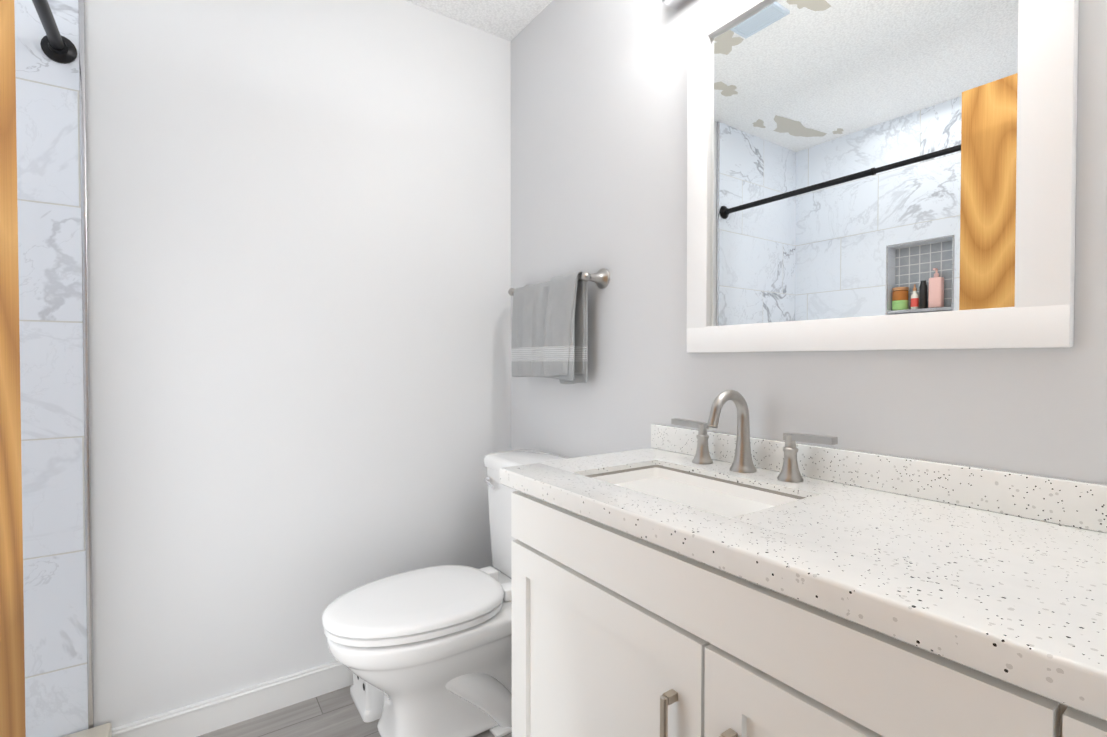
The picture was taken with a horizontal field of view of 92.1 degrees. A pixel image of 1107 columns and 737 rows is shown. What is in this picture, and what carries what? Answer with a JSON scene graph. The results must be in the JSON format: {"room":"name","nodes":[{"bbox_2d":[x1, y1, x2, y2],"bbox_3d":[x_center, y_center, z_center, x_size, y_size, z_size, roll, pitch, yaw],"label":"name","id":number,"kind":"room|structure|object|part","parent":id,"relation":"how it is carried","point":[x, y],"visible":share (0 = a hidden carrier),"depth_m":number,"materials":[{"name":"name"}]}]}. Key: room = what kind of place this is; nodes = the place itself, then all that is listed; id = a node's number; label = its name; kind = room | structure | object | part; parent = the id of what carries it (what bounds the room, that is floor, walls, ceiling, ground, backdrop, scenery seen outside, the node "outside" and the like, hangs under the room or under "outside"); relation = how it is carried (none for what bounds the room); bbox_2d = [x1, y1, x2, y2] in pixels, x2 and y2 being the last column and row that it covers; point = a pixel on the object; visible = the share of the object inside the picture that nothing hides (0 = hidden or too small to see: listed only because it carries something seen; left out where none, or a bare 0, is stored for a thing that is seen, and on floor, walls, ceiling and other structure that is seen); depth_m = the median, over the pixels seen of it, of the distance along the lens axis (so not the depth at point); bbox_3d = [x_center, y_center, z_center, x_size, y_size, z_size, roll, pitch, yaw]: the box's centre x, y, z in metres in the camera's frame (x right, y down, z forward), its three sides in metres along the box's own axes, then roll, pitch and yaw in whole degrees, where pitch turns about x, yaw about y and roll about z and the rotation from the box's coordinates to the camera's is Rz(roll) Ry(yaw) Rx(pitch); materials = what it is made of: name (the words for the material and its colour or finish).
{"room":"bathroom","nodes":[
{"label":"bathroom","id":0,"kind":"room"},
{"bbox_2d":[85,0,510,727],"bbox_3d":[-1.106,-0.117,1.633,2.190,2.440,0.100,-1,1,-35],"label":"wall","id":1,"kind":"structure","parent":0,"point":[299,284],"depth_m":1.72,"materials":[{"name":"paint"}]},
{"bbox_2d":[14,0,87,736],"bbox_3d":[-1.585,-0.111,1.236,0.750,2.440,0.010,-1,1,-35],"label":"wall tile","id":2,"kind":"structure","parent":1,"relation":"attached to","point":[51,348],"depth_m":1.41,"materials":[{"name":"stone"}]},
{"bbox_2d":[32,0,76,63],"bbox_3d":[-0.877,-0.834,0.790,0.072,0.072,1.508,-1,1,-35],"label":"shower curtain rod","id":3,"kind":"object","parent":2,"relation":"attached to","point":[56,46],"visible":1,"depth_m":1.38,"materials":[{"name":"black metal"}]},
{"bbox_2d":[78,0,93,728],"bbox_3d":[-1.271,-0.114,1.450,0.012,2.440,0.012,-1,1,-35],"label":"trim","id":4,"kind":"structure","parent":1,"relation":"attached to","point":[85,309],"depth_m":1.45,"materials":[{"name":"silver metal"}]},
{"bbox_2d":[112,660,352,736],"bbox_3d":[-0.719,1.053,1.847,1.328,0.095,0.017,-1,1,-35],"label":"baseboard","id":5,"kind":"structure","parent":1,"relation":"attached to","point":[213,714],"depth_m":1.65,"materials":[{"name":"white wood"}]},
{"bbox_2d":[197,685,511,736],"bbox_3d":[-0.246,1.173,0.321,2.490,0.100,3.270,-1,1,-35],"label":"floor","id":6,"kind":"structure","parent":0,"point":[335,713],"depth_m":1.66,"materials":[{"name":"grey wood"}]},
{"bbox_2d":[63,723,111,736],"bbox_3d":[-0.851,1.053,0.834,0.120,0.125,1.504,-1,1,-35],"label":"shower curb","id":7,"kind":"object","parent":6,"relation":"on","point":[104,730],"visible":0.92,"depth_m":1.44,"materials":[{"name":"beige stone"}]},
{"bbox_2d":[350,673,383,722],"bbox_3d":[-0.583,0.996,1.773,0.140,0.210,0.197,-1,1,-35],"label":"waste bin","id":8,"kind":"object","parent":6,"relation":"on","point":[368,699],"visible":0.21,"depth_m":1.68,"materials":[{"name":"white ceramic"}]},
{"bbox_2d":[322,449,568,736],"bbox_3d":[-0.290,0.708,1.675,0.811,0.791,0.446,-1,1,-35],"label":"toilet","id":9,"kind":"object","parent":6,"relation":"on","point":[427,651],"visible":0.75,"depth_m":1.53,"materials":[{"name":"white ceramic"}]},
{"bbox_3d":[-0.391,0.697,1.605,0.566,0.052,0.392,-1,1,-35],"label":"seat","id":10,"kind":"part","parent":9,"relation":"part of","materials":[{"name":"white plastic"}]},
{"bbox_3d":[-0.315,0.913,1.661,0.732,0.380,0.392,-1,1,-35],"label":"bowl","id":11,"kind":"part","parent":9,"relation":"part of","materials":[{"name":"white ceramic"}]},
{"bbox_3d":[-0.223,0.402,1.879,0.028,0.030,0.089,-1,1,-35],"label":"lever","id":12,"kind":"part","parent":9,"relation":"part of","materials":[{"name":"silver metal"}]},
{"bbox_3d":[-0.051,0.519,1.838,0.228,0.418,0.446,-1,1,-35],"label":"tank","id":13,"kind":"part","parent":9,"relation":"part of","materials":[{"name":"white ceramic"}]},
{"bbox_2d":[499,390,1106,736],"bbox_3d":[0.398,0.583,0.923,0.531,1.063,1.137,-1,1,-35],"label":"bathroom vanity","id":14,"kind":"object","parent":6,"relation":"on","point":[700,581],"visible":1,"depth_m":0.78,"materials":[{"name":"white paint"}]},
{"bbox_2d":[586,465,805,505],"bbox_3d":[0.270,0.318,1.096,0.264,0.144,0.419,-1,1,-35],"label":"basin","id":15,"kind":"object","parent":14,"relation":"in","point":[679,485],"depth_m":1.18,"materials":[{"name":"white ceramic"}]},
{"bbox_2d":[671,390,837,482],"bbox_3d":[0.393,0.139,1.184,0.149,0.185,0.414,-1,1,-35],"label":"faucet","id":16,"kind":"object","parent":14,"relation":"on","point":[742,469],"depth_m":1.19,"materials":[{"name":"silver metal"}]},
{"bbox_2d":[406,0,552,41],"bbox_3d":[-0.246,-1.365,0.282,2.490,0.102,3.270,-1,1,-35],"label":"ceiling","id":17,"kind":"structure","parent":0,"point":[510,20],"depth_m":2.01,"materials":[{"name":"beige paint"}]},
{"bbox_2d":[511,0,1106,484],"bbox_3d":[0.424,-0.114,1.433,0.100,2.440,2.170,-1,1,-35],"label":"wall","id":18,"kind":"structure","parent":0,"point":[599,88],"depth_m":1.49,"materials":[{"name":"paint"}]},
{"bbox_2d":[508,268,609,383],"bbox_3d":[-0.015,-0.137,1.883,0.108,0.378,0.525,-1,1,-35],"label":"towel rail","id":19,"kind":"object","parent":18,"relation":"attached to","point":[550,329],"visible":1,"depth_m":1.77,"materials":[{"name":"grey fabric"}]},
{"bbox_2d":[512,274,584,380],"bbox_3d":[-0.031,-0.133,1.867,0.052,0.343,0.402,-1,1,-35],"label":"towel","id":20,"kind":"object","parent":19,"relation":"hanging from","point":[548,318],"depth_m":1.79,"materials":[{"name":"grey fabric"}]},
{"bbox_2d":[662,0,688,9],"bbox_3d":[0.503,-1.028,1.054,0.184,0.110,0.860,-1,1,-35],"label":"sconce","id":21,"kind":"object","parent":18,"relation":"attached to","point":[675,4],"visible":1,"depth_m":1.43,"materials":[{"name":"silver metal"}]},
{"bbox_2d":[687,0,1078,352],"bbox_3d":[0.571,-0.469,1.104,0.024,0.864,0.743,-1,1,-35],"label":"mirror","id":22,"kind":"object","parent":18,"relation":"attached to","point":[881,174],"visible":0.98,"depth_m":1.02,"materials":[{"name":"white mirror"}]},
{"bbox_3d":[0.420,-0.094,0.172,1.340,2.440,0.100,-1,1,-35],"label":"wall","id":23,"kind":"structure","parent":0,"visible":0},
{"bbox_2d":[0,0,25,736],"bbox_3d":[-0.341,0.064,0.217,0.035,2.098,0.796,-1,1,-35],"label":"door","id":24,"kind":"structure","parent":23,"relation":"in","point":[12,692],"depth_m":0.52,"materials":[{"name":"brown wood"}]}
]}

